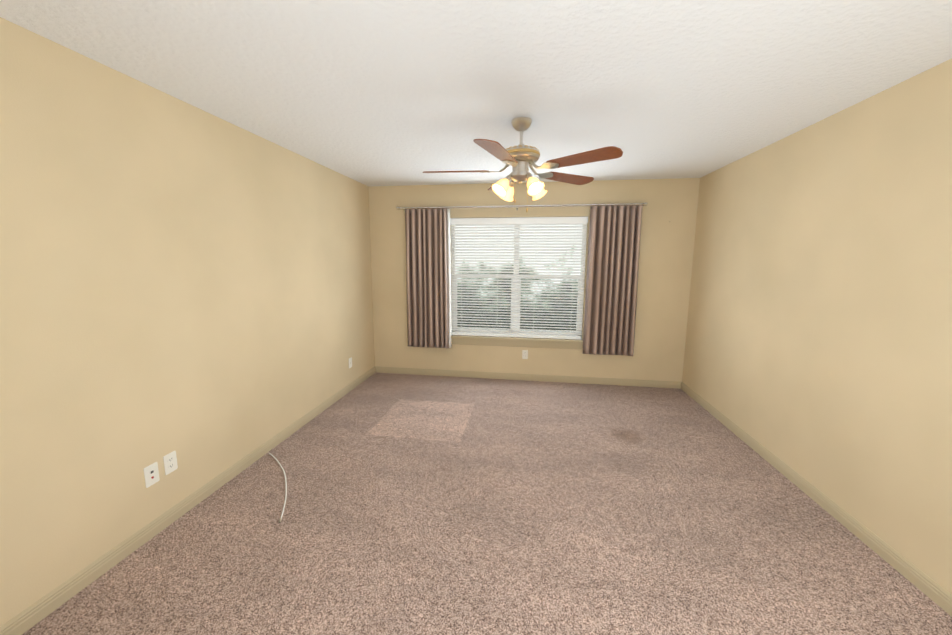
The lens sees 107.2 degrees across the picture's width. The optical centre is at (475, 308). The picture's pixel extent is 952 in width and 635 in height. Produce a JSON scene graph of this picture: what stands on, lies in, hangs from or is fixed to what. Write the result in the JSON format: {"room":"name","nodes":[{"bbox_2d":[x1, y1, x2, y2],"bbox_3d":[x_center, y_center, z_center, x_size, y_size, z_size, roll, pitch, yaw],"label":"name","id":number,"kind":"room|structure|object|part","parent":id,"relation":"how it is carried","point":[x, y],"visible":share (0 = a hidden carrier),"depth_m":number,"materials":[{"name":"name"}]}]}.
{"room":"empty bedroom","nodes":[
{"label":"empty bedroom","id":0,"kind":"room"},
{"bbox_2d":[0,17,374,626],"bbox_3d":[-1.774,-0.032,2.410,0.150,2.440,4.850,1,8,8],"label":"wall","id":1,"kind":"structure","parent":0,"point":[190,285],"depth_m":1.85,"materials":[{"name":"paint"}]},
{"bbox_2d":[143,462,159,487],"bbox_3d":[-1.784,0.917,1.935,0.011,0.115,0.070,1,8,8],"label":"outlet plate","id":2,"kind":"object","parent":1,"relation":"attached to","point":[151,474],"visible":1,"depth_m":1.93,"materials":[{"name":"white plastic"}]},
{"bbox_2d":[163,451,177,474],"bbox_3d":[-1.771,0.896,2.038,0.007,0.115,0.070,1,8,8],"label":"electrical outlet plate","id":3,"kind":"object","parent":1,"relation":"attached to","point":[170,462],"visible":1,"depth_m":2.03,"materials":[{"name":"white plastic"}]},
{"bbox_2d":[0,367,375,634],"bbox_3d":[-1.698,1.138,2.560,0.015,0.082,4.550,1,8,8],"label":"baseboard","id":4,"kind":"structure","parent":1,"relation":"attached to","point":[24,621],"depth_m":1.90,"materials":[{"name":"paint"}]},
{"bbox_2d":[348,357,351,367],"bbox_3d":[-1.468,0.638,4.105,0.007,0.115,0.070,1,8,8],"label":"outlet plate","id":5,"kind":"object","parent":1,"relation":"attached to","point":[350,362],"visible":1,"depth_m":4.10,"materials":[{"name":"white plastic"}]},
{"bbox_2d":[0,0,951,186],"bbox_3d":[0.236,-1.240,1.947,4.200,0.100,4.850,1,8,8],"label":"ceiling","id":6,"kind":"structure","parent":0,"point":[368,93],"depth_m":1.69,"materials":[{"name":"white paint"}]},
{"bbox_2d":[423,117,622,211],"bbox_3d":[0.254,-0.947,2.369,1.247,0.597,1.286,1,8,8],"label":"fan","id":7,"kind":"object","parent":6,"relation":"hanging from","point":[521,158],"visible":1,"depth_m":2.28,"materials":[{"name":"brown wood"}]},
{"bbox_2d":[22,372,951,634],"bbox_3d":[0.224,1.276,2.296,4.200,0.100,4.850,1,8,8],"label":"floor","id":8,"kind":"structure","parent":0,"point":[430,505],"depth_m":1.94,"materials":[{"name":"carpet"}]},
{"bbox_2d":[269,453,286,522],"bbox_3d":[-1.385,1.195,2.408,0.594,0.013,0.661,1,8,8],"label":"coaxial cable","id":9,"kind":"object","parent":8,"relation":"on","point":[280,519],"visible":1,"depth_m":2.34,"materials":[{"name":"white plastic"}]},
{"bbox_2d":[369,178,699,381],"bbox_3d":[0.569,-0.300,4.425,3.900,2.440,0.150,1,8,8],"label":"wall","id":10,"kind":"structure","parent":0,"point":[668,224],"depth_m":4.27,"materials":[{"name":"paint"}]},
{"bbox_2d":[451,335,582,348],"bbox_3d":[0.493,0.426,4.480,1.790,0.115,0.122,1,8,8],"label":"window sill","id":11,"kind":"structure","parent":10,"relation":"attached to","point":[521,342],"depth_m":4.43,"materials":[{"name":"paint"}]},
{"bbox_2d":[451,225,586,337],"bbox_3d":[0.509,-0.379,4.449,1.670,1.490,0.070,1,8,8],"label":"window","id":12,"kind":"structure","parent":10,"relation":"in","point":[519,293],"depth_m":4.46,"materials":[{"name":"glass"}]},
{"bbox_2d":[450,217,587,339],"bbox_3d":[0.499,-0.370,4.380,1.662,1.482,0.060,1,8,8],"label":"window blinds","id":13,"kind":"object","parent":12,"relation":"attached to","point":[495,224],"visible":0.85,"depth_m":4.37,"materials":[{"name":"white plastic"}]},
{"bbox_2d":[396,202,647,355],"bbox_3d":[0.465,-0.348,4.293,2.946,1.780,0.126,1,8,8],"label":"curtains","id":14,"kind":"object","parent":10,"relation":"attached to","point":[612,277],"visible":1,"depth_m":4.20,"materials":[{"name":"fabric"}]},
{"bbox_3d":[0.472,-1.205,4.190,2.946,0.056,0.096,1,8,8],"label":"rod","id":15,"kind":"part","parent":14,"relation":"part of","materials":[{"name":"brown metal"}]},
{"bbox_2d":[522,350,527,358],"bbox_3d":[0.623,0.589,4.460,0.070,0.115,0.007,1,8,8],"label":"outlet","id":16,"kind":"object","parent":10,"relation":"attached to","point":[524,354],"visible":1,"depth_m":4.46,"materials":[{"name":"white plastic"}]},
{"bbox_2d":[375,366,681,388],"bbox_3d":[0.551,0.879,4.506,3.900,0.082,0.015,1,8,8],"label":"baseboard","id":17,"kind":"structure","parent":10,"relation":"attached to","point":[565,379],"depth_m":4.48,"materials":[{"name":"paint"}]},
{"bbox_2d":[682,58,951,594],"bbox_3d":[2.234,0.067,1.834,0.150,2.440,4.850,1,8,8],"label":"wall","id":18,"kind":"structure","parent":0,"point":[818,350],"depth_m":2.06,"materials":[{"name":"paint"}]},
{"bbox_2d":[681,382,951,616],"bbox_3d":[2.147,1.233,2.007,0.015,0.082,4.550,1,8,8],"label":"baseboard","id":19,"kind":"structure","parent":18,"relation":"attached to","point":[931,589],"depth_m":2.03,"materials":[{"name":"paint"}]},
{"label":"outside","id":20,"kind":"structure","parent":0,"visible":0},
{"bbox_2d":[455,225,582,331],"bbox_3d":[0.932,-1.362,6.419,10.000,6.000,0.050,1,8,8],"label":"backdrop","id":21,"kind":"structure","parent":20,"point":[521,281],"depth_m":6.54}
]}

